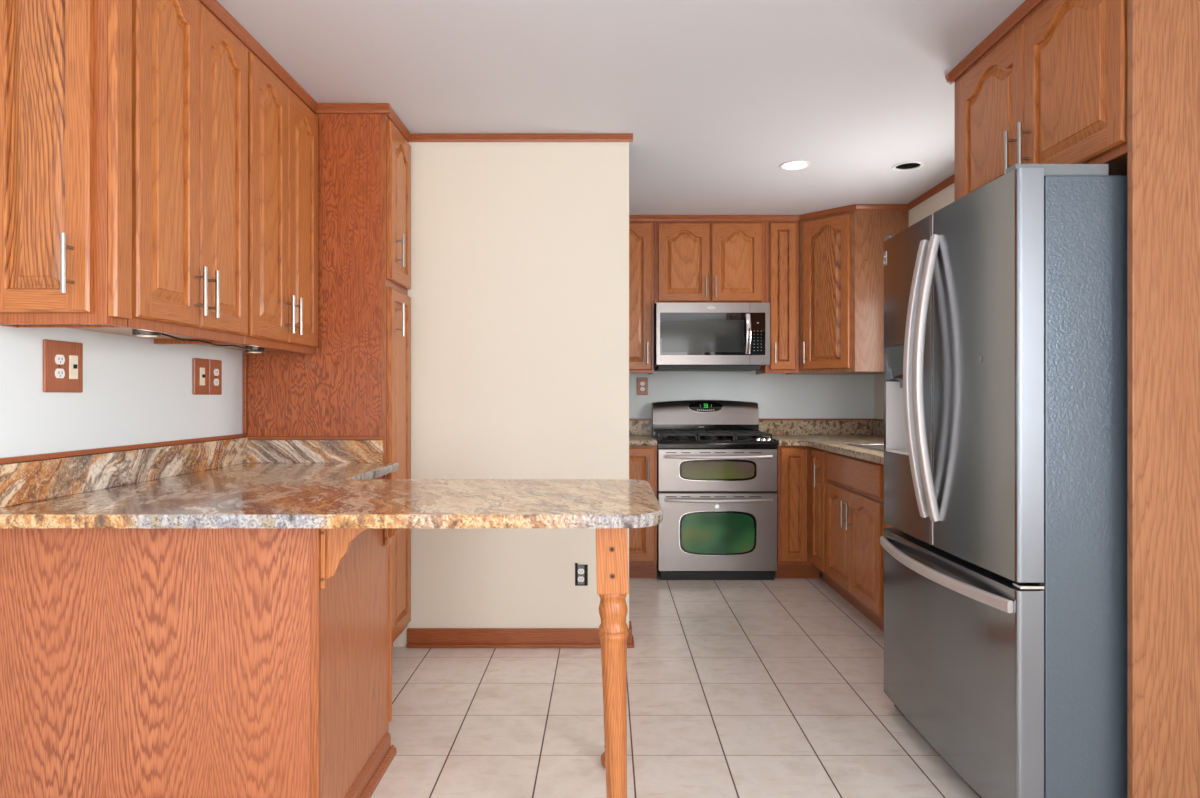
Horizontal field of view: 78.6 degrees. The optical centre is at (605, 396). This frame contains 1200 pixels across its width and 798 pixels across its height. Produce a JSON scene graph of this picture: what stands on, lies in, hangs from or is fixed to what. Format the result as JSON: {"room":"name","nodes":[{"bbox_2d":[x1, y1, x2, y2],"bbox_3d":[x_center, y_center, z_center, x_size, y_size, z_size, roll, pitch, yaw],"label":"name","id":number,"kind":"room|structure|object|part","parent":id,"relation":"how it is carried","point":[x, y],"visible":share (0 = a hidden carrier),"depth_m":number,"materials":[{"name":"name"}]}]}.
{"room":"kitchen","nodes":[
{"label":"kitchen","id":0,"kind":"room"},
{"bbox_2d":[0,326,244,457],"bbox_3d":[-1.610,-0.030,1.390,0.120,2.440,7.980,0,0,0],"label":"wall","id":1,"kind":"structure","parent":0,"point":[137,390],"depth_m":2.30,"materials":[{"name":"white paint"}]},
{"bbox_2d":[43,339,82,392],"bbox_3d":[-1.540,-0.086,2.088,0.020,0.146,0.146,0,0,0],"label":"outlet plate","id":2,"kind":"object","parent":1,"relation":"attached to","point":[62,360],"visible":1,"depth_m":2.08,"materials":[{"name":"brown wood"}]},
{"bbox_2d":[55,355,64,377],"bbox_3d":[-1.539,-0.086,2.066,0.004,0.066,0.034,0,0,0],"label":"receptacle","id":3,"kind":"object","parent":2,"relation":"attached to","point":[59,359],"depth_m":2.07,"materials":[{"name":"white plastic"}]},
{"bbox_2d":[0,0,131,326],"bbox_3d":[-1.387,-0.715,1.840,0.324,1.065,0.137,0,0,0],"label":"upper cabinet","id":4,"kind":"object","parent":1,"relation":"attached to","point":[66,65],"visible":1,"depth_m":1.81,"materials":[{"name":"brown wood"}]},
{"bbox_3d":[-1.410,-0.703,1.819,0.262,0.985,0.020,0,0,0],"label":"door","id":5,"kind":"part","parent":4,"relation":"part of","materials":[{"name":"brown wood"}]},
{"bbox_3d":[-1.316,-0.325,1.790,0.012,0.145,0.038,0,0,0],"label":"handle","id":6,"kind":"part","parent":4,"relation":"part of","materials":[{"name":"silver metal"}]},
{"bbox_2d":[0,433,246,463],"bbox_3d":[-1.542,0.164,2.449,0.013,0.015,1.378,0,0,0],"label":"trim","id":7,"kind":"structure","parent":1,"relation":"attached to","point":[16,459],"depth_m":2.26,"materials":[{"name":"brown wood"}]},
{"bbox_2d":[15,0,247,343],"bbox_3d":[-1.367,-0.715,2.218,0.362,1.065,0.612,0,0,0],"label":"upper cabinet","id":8,"kind":"object","parent":1,"relation":"attached to","point":[190,71],"visible":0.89,"depth_m":2.17,"materials":[{"name":"brown wood"}]},
{"bbox_2d":[132,329,161,336],"bbox_3d":[-1.315,-0.185,2.100,0.072,0.024,0.072,0,0,0],"label":"puck light","id":9,"kind":"object","parent":8,"relation":"attached to","point":[141,333],"visible":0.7,"depth_m":2.07,"materials":[{"name":"silver metal"}]},
{"bbox_3d":[-1.234,-0.703,2.067,0.020,0.985,0.293,0,0,0],"label":"door","id":10,"kind":"part","parent":8,"relation":"part of","materials":[{"name":"brown wood"}]},
{"bbox_3d":[-1.205,-0.315,2.182,0.038,0.145,0.012,0,0,0],"label":"handle","id":11,"kind":"part","parent":8,"relation":"part of","materials":[{"name":"silver metal"}]},
{"bbox_2d":[162,333,250,349],"bbox_3d":[-1.350,-0.185,2.482,0.006,0.014,0.692,0,0,-3],"label":"cable","id":12,"kind":"object","parent":8,"relation":"attached to","point":[162,333],"visible":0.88,"depth_m":2.44,"materials":[{"name":"black plastic"}]},
{"bbox_3d":[-1.205,-0.315,2.250,0.038,0.145,0.012,0,0,0],"label":"handle","id":13,"kind":"part","parent":8,"relation":"part of","materials":[{"name":"silver metal"}]},
{"bbox_3d":[-1.234,-0.703,2.365,0.020,0.985,0.293,0,0,0],"label":"door","id":14,"kind":"part","parent":8,"relation":"part of","materials":[{"name":"brown wood"}]},
{"bbox_2d":[199,0,317,113],"bbox_3d":[-1.235,-1.231,2.484,0.020,0.036,1.308,0,0,0],"label":"trim","id":15,"kind":"structure","parent":8,"relation":"attached to","point":[213,6],"depth_m":2.59,"materials":[{"name":"brown wood"}]},
{"bbox_2d":[0,437,382,507],"bbox_3d":[-1.250,0.226,2.449,0.597,0.108,1.378,0,0,0],"label":"backsplash","id":16,"kind":"structure","parent":1,"relation":"attached to","point":[37,480],"depth_m":2.48,"materials":[{"name":"stone"}]},
{"bbox_2d":[193,358,208,394],"bbox_3d":[-1.540,-0.078,2.795,0.020,0.138,0.100,0,0,0],"label":"switch plate","id":17,"kind":"object","parent":1,"relation":"attached to","point":[200,366],"visible":1,"depth_m":2.79,"materials":[{"name":"brown wood"}]},
{"bbox_2d":[208,359,221,394],"bbox_3d":[-1.543,-0.078,2.896,0.012,0.138,0.092,0,0,0],"label":"outlet plate","id":18,"kind":"object","parent":1,"relation":"attached to","point":[215,366],"visible":1,"depth_m":2.89,"materials":[{"name":"brown wood"}]},
{"bbox_2d":[214,369,218,385],"bbox_3d":[-1.539,-0.078,2.896,0.004,0.066,0.034,0,0,0],"label":"receptacle","id":19,"kind":"object","parent":18,"relation":"attached to","point":[216,371],"depth_m":2.89,"materials":[{"name":"white plastic"}]},
{"bbox_2d":[243,355,247,432],"bbox_3d":[-1.542,-0.013,3.130,0.015,0.334,0.016,0,0,0],"label":"trim","id":20,"kind":"structure","parent":1,"relation":"attached to","point":[245,357],"depth_m":3.12,"materials":[{"name":"brown wood"}]},
{"bbox_2d":[196,45,317,353],"bbox_3d":[-1.367,-0.715,2.832,0.362,1.065,0.611,0,0,0],"label":"upper cabinet","id":21,"kind":"object","parent":1,"relation":"attached to","point":[282,129],"visible":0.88,"depth_m":2.77,"materials":[{"name":"brown wood"}]},
{"bbox_2d":[245,346,264,352],"bbox_3d":[-1.375,-0.185,2.870,0.072,0.024,0.072,0,0,0],"label":"puck light","id":22,"kind":"object","parent":21,"relation":"attached to","point":[254,349],"visible":0.89,"depth_m":2.84,"materials":[{"name":"silver metal"}]},
{"bbox_3d":[-1.234,-0.703,2.682,0.020,0.985,0.292,0,0,0],"label":"door","id":23,"kind":"part","parent":21,"relation":"part of","materials":[{"name":"brown wood"}]},
{"bbox_3d":[-1.205,-0.315,2.797,0.038,0.145,0.012,0,0,0],"label":"handle","id":24,"kind":"part","parent":21,"relation":"part of","materials":[{"name":"silver metal"}]},
{"bbox_3d":[-1.205,-0.315,2.865,0.038,0.145,0.012,0,0,0],"label":"handle","id":25,"kind":"part","parent":21,"relation":"part of","materials":[{"name":"silver metal"}]},
{"bbox_3d":[-1.234,-0.703,2.980,0.020,0.985,0.292,0,0,0],"label":"door","id":26,"kind":"part","parent":21,"relation":"part of","materials":[{"name":"brown wood"}]},
{"bbox_2d":[246,436,383,439],"bbox_3d":[-1.244,0.176,3.132,0.584,0.016,0.014,0,0,0],"label":"trim","id":27,"kind":"structure","parent":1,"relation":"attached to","point":[248,437],"depth_m":3.12,"materials":[{"name":"brown wood"}]},
{"bbox_2d":[393,142,628,646],"bbox_3d":[-0.720,-0.030,3.554,1.660,2.440,0.115,0,0,0],"label":"wall partition","id":28,"kind":"structure","parent":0,"point":[518,293],"depth_m":3.50,"materials":[{"name":"beige paint"}]},
{"bbox_2d":[407,621,633,647],"bbox_3d":[-0.406,1.146,3.541,1.079,0.088,0.141,0,0,0],"label":"baseboard","id":29,"kind":"structure","parent":28,"relation":"attached to","point":[416,637],"depth_m":3.48,"materials":[{"name":"brown wood"}]},
{"bbox_2d":[409,134,632,141],"bbox_3d":[-0.408,-1.232,3.486,1.073,0.034,0.020,0,0,0],"label":"trim","id":30,"kind":"structure","parent":28,"relation":"attached to","point":[414,137],"depth_m":3.48,"materials":[{"name":"brown wood"}]},
{"bbox_2d":[575,563,587,585],"bbox_3d":[-0.117,0.845,3.491,0.060,0.108,0.008,0,0,0],"label":"wall outlet","id":31,"kind":"object","parent":28,"relation":"attached to","point":[581,571],"visible":1,"depth_m":3.49,"materials":[{"name":"black"}]},
{"bbox_2d":[578,565,583,584],"bbox_3d":[-0.119,0.847,3.490,0.032,0.092,0.006,0,0,0],"label":"receptacle","id":32,"kind":"object","parent":31,"relation":"attached to","point":[580,567],"depth_m":3.49,"materials":[{"name":"grey plastic"}]},
{"bbox_2d":[217,0,1024,214],"bbox_3d":[0.210,-1.350,1.390,3.760,0.200,8.220,0,0,0],"label":"ceiling","id":33,"kind":"structure","parent":0,"point":[713,97],"depth_m":2.88,"materials":[{"name":"white paint"}]},
{"bbox_2d":[780,160,809,169],"bbox_3d":[1.018,-1.319,3.950,0.160,0.146,0.160,0,0,0],"label":"recessed light","id":34,"kind":"object","parent":33,"relation":"in","point":[797,164],"visible":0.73,"depth_m":3.95,"materials":[{"name":"white glass"}]},
{"bbox_3d":[1.018,-1.254,3.950,0.116,0.016,0.116,0,0,0],"label":"bulb","id":35,"kind":"part","parent":34,"relation":"part of","materials":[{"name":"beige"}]},
{"bbox_2d":[892,161,923,170],"bbox_3d":[1.634,-1.319,3.966,0.160,0.146,0.160,0,0,0],"label":"recessed light","id":36,"kind":"object","parent":33,"relation":"in","point":[912,165],"visible":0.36,"depth_m":4.01,"materials":[{"name":"white plastic"}]},
{"bbox_2d":[371,566,979,797],"bbox_3d":[0.210,1.230,1.390,3.760,0.080,8.220,0,0,0],"label":"floor","id":37,"kind":"structure","parent":0,"point":[774,688],"depth_m":2.77,"materials":[{"name":"tile"}]},
{"bbox_2d":[0,528,398,797],"bbox_3d":[-1.074,0.752,2.160,0.950,0.875,0.629,0,0,0],"label":"base cabinet","id":38,"kind":"object","parent":37,"relation":"on","point":[135,662],"visible":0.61,"depth_m":1.85,"materials":[{"name":"red wood"}]},
{"bbox_2d":[0,437,662,797],"bbox_3d":[-0.702,0.681,2.439,1.693,1.018,1.398,0,0,0],"label":"countertop","id":39,"kind":"structure","parent":38,"relation":"on","point":[242,482],"depth_m":1.96,"materials":[{"name":"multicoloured stone"}]},
{"bbox_3d":[0.024,0.752,2.360,0.084,0.876,0.084,0,0,0],"label":"leg","id":40,"kind":"part","parent":39,"relation":"part of","materials":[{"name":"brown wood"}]},
{"bbox_3d":[0.022,0.752,1.860,0.079,0.876,0.079,-1,0,0],"label":"leg","id":41,"kind":"part","parent":39,"relation":"part of","materials":[{"name":"brown wood"}]},
{"bbox_3d":[-0.735,0.752,2.159,0.016,0.875,0.593,0,0,0],"label":"panel","id":42,"kind":"part","parent":38,"relation":"part of","materials":[{"name":"brown wood"}]},
{"bbox_3d":[-0.713,1.150,2.148,0.028,0.080,0.604,0,0,0],"label":"molding","id":43,"kind":"part","parent":38,"relation":"part of","materials":[{"name":"brown wood"}]},
{"bbox_3d":[-0.749,0.710,2.465,0.056,0.760,0.020,0,0,0],"label":"frame","id":44,"kind":"part","parent":38,"relation":"part of","materials":[{"name":"brown wood"}]},
{"bbox_2d":[245,114,410,646],"bbox_3d":[-1.217,-0.029,3.317,0.662,2.438,0.354,0,0,0],"label":"pantry cabinet","id":45,"kind":"object","parent":37,"relation":"on","point":[357,380],"visible":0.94,"depth_m":3.14,"materials":[{"name":"brown wood"}]},
{"bbox_2d":[315,103,389,113],"bbox_3d":[-1.084,-1.231,3.128,0.322,0.036,0.020,0,0,0],"label":"trim","id":46,"kind":"structure","parent":45,"relation":"on","point":[323,108],"depth_m":3.12,"materials":[{"name":"brown wood"}]},
{"bbox_3d":[-0.955,-0.079,3.317,0.019,2.338,0.354,0,0,0],"label":"frame","id":47,"kind":"part","parent":45,"relation":"part of","materials":[{"name":"brown wood"}]},
{"bbox_2d":[386,106,410,142],"bbox_3d":[-0.935,-1.231,3.317,0.020,0.036,0.358,0,0,0],"label":"trim","id":48,"kind":"structure","parent":45,"relation":"attached to","point":[392,116],"depth_m":3.30,"materials":[{"name":"brown wood"}]},
{"bbox_3d":[-0.934,0.295,3.321,0.020,1.540,0.318,0,0,0],"label":"door","id":49,"kind":"part","parent":45,"relation":"part of","materials":[{"name":"brown wood"}]},
{"bbox_3d":[-0.934,-0.853,3.321,0.020,0.685,0.318,0,0,0],"label":"door","id":50,"kind":"part","parent":45,"relation":"part of","materials":[{"name":"brown wood"}]},
{"bbox_3d":[-0.905,-0.340,3.228,0.038,0.145,0.012,0,0,0],"label":"handle","id":51,"kind":"part","parent":45,"relation":"part of","materials":[{"name":"silver metal"}]},
{"bbox_3d":[-0.905,-0.645,3.228,0.038,0.145,0.012,0,0,0],"label":"handle","id":52,"kind":"part","parent":45,"relation":"part of","materials":[{"name":"silver metal"}]},
{"bbox_2d":[629,446,656,577],"bbox_3d":[0.151,0.752,5.036,0.362,0.876,0.679,0,0,0],"label":"base cabinet","id":53,"kind":"object","parent":37,"relation":"on","point":[642,459],"visible":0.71,"depth_m":4.74,"materials":[{"name":"brown wood"}]},
{"bbox_2d":[629,420,656,445],"bbox_3d":[0.150,0.242,5.052,0.361,0.141,0.655,0,0,0],"label":"countertop","id":54,"kind":"structure","parent":53,"relation":"on","point":[639,430],"depth_m":5.36,"materials":[{"name":"beige stone"}]},
{"bbox_3d":[0.273,0.465,4.715,0.012,0.145,0.038,0,0,0],"label":"handle","id":55,"kind":"part","parent":53,"relation":"part of","materials":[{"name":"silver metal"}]},
{"bbox_2d":[652,400,777,579],"bbox_3d":[0.724,0.606,5.026,0.776,1.168,0.683,0,0,0],"label":"gas range","id":56,"kind":"object","parent":37,"relation":"on","point":[717,472],"visible":0.99,"depth_m":4.74,"materials":[{"name":"silver metal"}]},
{"bbox_3d":[0.506,0.274,4.912,0.104,0.019,0.104,0,0,0],"label":"burner","id":57,"kind":"part","parent":56,"relation":"part of","materials":[{"name":"black metal"}]},
{"bbox_2d":[652,435,777,448],"bbox_3d":[0.724,0.305,5.054,0.776,0.059,0.616,0,0,0],"label":"cooktop","id":58,"kind":"object","parent":56,"relation":"in","point":[663,441],"depth_m":4.76,"materials":[{"name":"black metal"}]},
{"bbox_3d":[0.724,0.474,4.760,0.768,0.271,0.037,0,0,0],"label":"oven door","id":59,"kind":"part","parent":56,"relation":"part of","materials":[{"name":"silver metal"}]},
{"bbox_3d":[0.724,0.875,4.760,0.768,0.502,0.037,0,0,0],"label":"oven door","id":60,"kind":"part","parent":56,"relation":"part of","materials":[{"name":"silver metal"}]},
{"bbox_3d":[0.724,0.386,4.713,0.700,0.025,0.059,0,0,0],"label":"handle","id":61,"kind":"part","parent":56,"relation":"part of","materials":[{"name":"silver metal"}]},
{"bbox_3d":[0.724,0.666,4.713,0.700,0.025,0.059,0,0,0],"label":"handle","id":62,"kind":"part","parent":56,"relation":"part of","materials":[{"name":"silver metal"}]},
{"bbox_3d":[0.942,0.274,4.912,0.104,0.019,0.104,0,0,0],"label":"burner","id":63,"kind":"part","parent":56,"relation":"part of","materials":[{"name":"black metal"}]},
{"bbox_2d":[775,445,819,577],"bbox_3d":[1.260,0.752,5.055,0.291,0.876,0.640,0,0,0],"label":"base cabinet","id":64,"kind":"object","parent":37,"relation":"on","point":[793,491],"visible":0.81,"depth_m":4.74,"materials":[{"name":"brown wood"}]},
{"bbox_3d":[1.218,0.698,4.745,0.176,0.735,0.020,0,0,0],"label":"door","id":65,"kind":"part","parent":64,"relation":"part of","materials":[{"name":"brown wood"}]},
{"bbox_2d":[811,447,838,593],"bbox_3d":[1.623,0.752,4.587,0.679,0.876,0.330,0,0,0],"label":"base cabinet","id":66,"kind":"object","parent":37,"relation":"on","point":[819,480],"visible":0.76,"depth_m":4.54,"materials":[{"name":"brown wood"}]},
{"bbox_3d":[1.302,0.485,4.530,0.038,0.145,0.012,0,0,0],"label":"handle","id":67,"kind":"part","parent":66,"relation":"part of","materials":[{"name":"silver metal"}]},
{"bbox_3d":[1.331,0.698,4.593,0.020,0.735,0.275,0,0,0],"label":"door","id":68,"kind":"part","parent":66,"relation":"part of","materials":[{"name":"brown wood"}]},
{"bbox_2d":[827,451,883,631],"bbox_3d":[1.623,0.752,3.967,0.679,0.876,0.905,0,0,0],"label":"base cabinet","id":69,"kind":"object","parent":37,"relation":"on","point":[855,487],"visible":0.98,"depth_m":3.88,"materials":[{"name":"brown wood"}]},
{"bbox_2d":[759,420,883,463],"bbox_3d":[1.542,0.242,4.120,0.853,0.141,2.519,0,0,0],"label":"countertop","id":70,"kind":"structure","parent":69,"relation":"on","point":[829,435],"depth_m":5.33,"materials":[{"name":"beige stone"}]},
{"bbox_2d":[846,444,883,451],"bbox_3d":[1.640,0.294,3.960,0.464,0.038,0.704,0,0,0],"label":"sink","id":71,"kind":"object","parent":70,"relation":"in","point":[878,447],"visible":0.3,"depth_m":4.29,"materials":[{"name":"silver metal"}]},
{"bbox_2d":[858,445,883,449],"bbox_3d":[1.640,0.296,3.960,0.432,0.033,0.672,0,0,0],"label":"basin","id":72,"kind":"object","parent":71,"relation":"in","point":[873,447],"depth_m":4.29,"materials":[{"name":"silver metal"}]},
{"bbox_3d":[1.331,0.790,4.185,0.020,0.550,0.420,0,0,0],"label":"door","id":73,"kind":"part","parent":69,"relation":"part of","materials":[{"name":"brown wood"}]},
{"bbox_3d":[1.302,0.640,4.013,0.038,0.145,0.012,0,0,0],"label":"handle","id":74,"kind":"part","parent":69,"relation":"part of","materials":[{"name":"silver metal"}]},
{"bbox_3d":[1.302,0.640,3.929,0.038,0.145,0.012,0,0,0],"label":"handle","id":75,"kind":"part","parent":69,"relation":"part of","materials":[{"name":"silver metal"}]},
{"bbox_3d":[1.331,0.410,3.971,0.020,0.160,0.848,0,0,0],"label":"drawer","id":76,"kind":"part","parent":69,"relation":"part of","materials":[{"name":"brown wood"}]},
{"bbox_3d":[1.331,0.790,3.757,0.020,0.550,0.420,0,0,0],"label":"door","id":77,"kind":"part","parent":69,"relation":"part of","materials":[{"name":"brown wood"}]},
{"bbox_2d":[884,523,893,527],"bbox_3d":[1.623,0.752,3.182,0.679,0.876,0.660,0,0,0],"label":"base cabinet","id":78,"kind":"object","parent":37,"relation":"on","point":[885,524],"visible":0.02,"depth_m":3.44,"materials":[{"name":"brown wood"}]},
{"bbox_2d":[880,164,1126,797],"bbox_3d":[1.458,0.291,2.348,0.963,1.798,0.920,0,0,0],"label":"refrigerator","id":79,"kind":"object","parent":37,"relation":"on","point":[1005,305],"visible":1,"depth_m":1.91,"materials":[{"name":"grey metal"}]},
{"bbox_3d":[1.085,-0.092,2.644,0.062,0.189,0.241,0,0,0],"label":"control panel","id":80,"kind":"part","parent":79,"relation":"part of","materials":[{"name":"black glass"}]},
{"bbox_3d":[1.089,-0.056,2.586,0.078,1.068,0.444,0,0,0],"label":"door","id":81,"kind":"part","parent":79,"relation":"part of","materials":[{"name":"silver metal"}]},
{"bbox_3d":[1.017,-0.060,2.400,0.081,0.906,0.033,0,0,0],"label":"handle","id":82,"kind":"part","parent":79,"relation":"part of","materials":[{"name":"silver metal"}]},
{"bbox_3d":[1.017,-0.060,2.324,0.081,0.906,0.033,0,0,0],"label":"handle","id":83,"kind":"part","parent":79,"relation":"part of","materials":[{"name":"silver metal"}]},
{"bbox_3d":[1.089,0.812,2.348,0.078,0.624,0.920,0,0,0],"label":"freezer drawer","id":84,"kind":"part","parent":79,"relation":"part of","materials":[{"name":"silver metal"}]},
{"bbox_3d":[1.089,-0.056,2.124,0.078,1.068,0.472,0,0,0],"label":"door","id":85,"kind":"part","parent":79,"relation":"part of","materials":[{"name":"silver metal"}]},
{"bbox_2d":[1127,0,1199,797],"bbox_3d":[1.647,-0.029,1.855,0.643,2.439,0.020,0,0,0],"label":"end panel","id":86,"kind":"object","parent":37,"relation":"on","point":[1163,36],"visible":1,"depth_m":1.84,"materials":[{"name":"brown wood"}]},
{"bbox_2d":[629,307,873,447],"bbox_3d":[0.210,-0.030,5.440,3.760,2.440,0.120,0,0,0],"label":"wall","id":87,"kind":"structure","parent":0,"point":[777,395],"depth_m":5.38,"materials":[{"name":"white paint"}]},
{"bbox_2d":[629,420,650,434],"bbox_3d":[0.150,0.226,5.369,0.360,0.108,0.021,0,0,0],"label":"backsplash","id":88,"kind":"structure","parent":87,"relation":"attached to","point":[636,427],"depth_m":5.36,"materials":[{"name":"brown stone"}]},
{"bbox_2d":[629,221,653,374],"bbox_3d":[0.150,-0.706,5.185,0.360,1.082,0.387,0,0,0],"label":"upper cabinet","id":89,"kind":"object","parent":87,"relation":"attached to","point":[641,233],"visible":0.5,"depth_m":5.03,"materials":[{"name":"brown wood"}]},
{"bbox_2d":[637,378,647,394],"bbox_3d":[0.268,-0.078,5.373,0.080,0.128,0.012,0,0,0],"label":"outlet plate","id":90,"kind":"object","parent":87,"relation":"attached to","point":[642,383],"visible":1,"depth_m":5.37,"materials":[{"name":"brown wood"}]},
{"bbox_2d":[640,382,644,390],"bbox_3d":[0.268,-0.078,5.369,0.034,0.066,0.004,0,0,0],"label":"receptacle","id":91,"kind":"object","parent":90,"relation":"attached to","point":[642,384],"depth_m":5.37,"materials":[{"name":"white plastic"}]},
{"bbox_2d":[654,221,764,306],"bbox_3d":[0.714,-0.946,5.185,0.763,0.602,0.387,0,0,0],"label":"upper cabinet","id":92,"kind":"object","parent":87,"relation":"attached to","point":[695,261],"visible":0.87,"depth_m":5.03,"materials":[{"name":"brown wood"}]},
{"bbox_3d":[0.535,-0.927,5.040,0.355,0.540,0.020,0,0,0],"label":"door","id":93,"kind":"part","parent":92,"relation":"part of","materials":[{"name":"brown wood"}]},
{"bbox_3d":[0.684,-0.755,5.010,0.012,0.145,0.038,0,0,0],"label":"handle","id":94,"kind":"part","parent":92,"relation":"part of","materials":[{"name":"silver metal"}]},
{"bbox_2d":[654,303,769,370],"bbox_3d":[0.728,-0.414,5.153,0.770,0.452,0.450,0,0,0],"label":"microwave","id":95,"kind":"object","parent":92,"relation":"attached to","point":[687,336],"visible":0.98,"depth_m":4.98,"materials":[{"name":"silver metal"}]},
{"bbox_3d":[0.672,-0.428,4.990,0.610,0.289,0.026,0,0,0],"label":"door","id":96,"kind":"part","parent":95,"relation":"part of","materials":[{"name":"black glass"}]},
{"bbox_3d":[0.961,-0.427,4.953,0.031,0.273,0.049,0,0,0],"label":"handle","id":97,"kind":"part","parent":95,"relation":"part of","materials":[{"name":"silver metal"}]},
{"bbox_3d":[1.030,-0.428,4.990,0.103,0.289,0.027,0,0,0],"label":"control panel","id":98,"kind":"part","parent":95,"relation":"part of","materials":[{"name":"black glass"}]},
{"bbox_2d":[629,215,799,220],"bbox_3d":[0.657,-1.231,5.040,1.355,0.036,0.020,0,0,0],"label":"trim","id":99,"kind":"structure","parent":92,"relation":"attached to","point":[631,217],"depth_m":5.04,"materials":[{"name":"brown wood"}]},
{"bbox_3d":[0.749,-0.755,5.010,0.012,0.145,0.038,0,0,0],"label":"handle","id":100,"kind":"part","parent":92,"relation":"part of","materials":[{"name":"silver metal"}]},
{"bbox_3d":[0.899,-0.927,5.040,0.348,0.540,0.020,0,0,0],"label":"door","id":101,"kind":"part","parent":92,"relation":"part of","materials":[{"name":"brown wood"}]},
{"bbox_2d":[756,221,798,374],"bbox_3d":[1.215,-0.706,5.185,0.236,1.082,0.387,0,0,0],"label":"upper cabinet","id":102,"kind":"object","parent":87,"relation":"attached to","point":[781,237],"visible":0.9,"depth_m":5.03,"materials":[{"name":"brown wood"}]},
{"bbox_3d":[1.217,-0.693,5.040,0.178,1.012,0.020,0,0,0],"label":"door","id":103,"kind":"part","parent":102,"relation":"part of","materials":[{"name":"brown wood"}]},
{"bbox_2d":[759,419,871,419],"bbox_3d":[1.530,0.165,5.370,0.829,0.013,0.017,0,0,0],"label":"trim","id":104,"kind":"structure","parent":87,"relation":"attached to","point":[759,419],"depth_m":5.36,"materials":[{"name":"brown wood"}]},
{"bbox_2d":[788,211,907,374],"bbox_3d":[1.652,-0.706,5.074,0.634,1.082,0.609,0,0,0],"label":"upper cabinet","id":105,"kind":"object","parent":87,"relation":"attached to","point":[841,268],"visible":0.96,"depth_m":4.81,"materials":[{"name":"brown wood"}]},
{"bbox_3d":[1.350,-0.302,4.980,0.012,0.145,0.038,0,0,44],"label":"handle","id":106,"kind":"part","parent":105,"relation":"part of","materials":[{"name":"silver metal"}]},
{"bbox_3d":[1.470,-0.693,4.903,0.335,1.012,0.020,0,0,44],"label":"door","id":107,"kind":"part","parent":105,"relation":"part of","materials":[{"name":"brown wood"}]},
{"bbox_2d":[799,204,855,220],"bbox_3d":[1.469,-1.231,4.904,0.424,0.036,0.020,0,0,45],"label":"trim","id":108,"kind":"structure","parent":105,"relation":"attached to","point":[848,208],"depth_m":4.89,"materials":[{"name":"brown wood"}]},
{"bbox_2d":[855,204,908,210],"bbox_3d":[1.794,-1.231,4.760,0.349,0.036,0.020,0,0,0],"label":"trim","id":109,"kind":"structure","parent":105,"relation":"attached to","point":[859,207],"depth_m":4.76,"materials":[{"name":"brown wood"}]},
{"bbox_2d":[874,182,954,418],"bbox_3d":[2.030,-0.030,1.390,0.120,2.440,7.980,0,0,0],"label":"wall","id":110,"kind":"structure","parent":0,"point":[946,196],"depth_m":4.61,"materials":[{"name":"beige paint"}]},
{"bbox_2d":[759,420,883,436],"bbox_3d":[1.542,0.226,4.120,0.853,0.108,2.519,0,0,0],"label":"backsplash","id":111,"kind":"structure","parent":110,"relation":"attached to","point":[775,427],"depth_m":5.36,"materials":[{"name":"brown stone"}]},
{"bbox_2d":[907,174,954,209],"bbox_3d":[1.960,-1.231,3.805,0.020,0.036,1.930,0,0,0],"label":"trim","id":112,"kind":"structure","parent":110,"relation":"attached to","point":[951,179],"depth_m":4.40,"materials":[{"name":"brown wood"}]},
{"bbox_2d":[955,0,1126,200],"bbox_3d":[1.627,-0.940,2.349,0.681,0.615,0.963,0,0,0],"label":"upper cabinet","id":113,"kind":"object","parent":110,"relation":"attached to","point":[1053,89],"visible":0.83,"depth_m":2.20,"materials":[{"name":"brown wood"}]},
{"bbox_2d":[945,74,954,82],"bbox_3d":[1.645,-1.233,2.841,0.649,0.032,0.022,0,0,0],"label":"trim","id":114,"kind":"structure","parent":113,"relation":"attached to","point":[947,77],"depth_m":2.83,"materials":[{"name":"brown wood"}]},
{"bbox_3d":[1.335,-0.923,2.542,0.020,0.535,0.425,0,0,0],"label":"door","id":115,"kind":"part","parent":113,"relation":"part of","materials":[{"name":"brown wood"}]},
{"bbox_2d":[948,0,1043,83],"bbox_3d":[1.333,-1.233,2.359,0.024,0.032,0.986,0,0,0],"label":"trim","id":116,"kind":"structure","parent":113,"relation":"attached to","point":[1027,6],"depth_m":2.51,"materials":[{"name":"brown wood"}]},
{"bbox_3d":[1.305,-0.786,2.367,0.038,0.145,0.012,0,0,0],"label":"handle","id":117,"kind":"part","parent":113,"relation":"part of","materials":[{"name":"silver metal"}]},
{"bbox_3d":[1.305,-0.786,2.290,0.038,0.145,0.012,0,0,0],"label":"handle","id":118,"kind":"part","parent":113,"relation":"part of","materials":[{"name":"silver metal"}]},
{"bbox_3d":[1.335,-0.923,2.103,0.020,0.535,0.445,0,0,0],"label":"door","id":119,"kind":"part","parent":113,"relation":"part of","materials":[{"name":"brown wood"}]}
]}

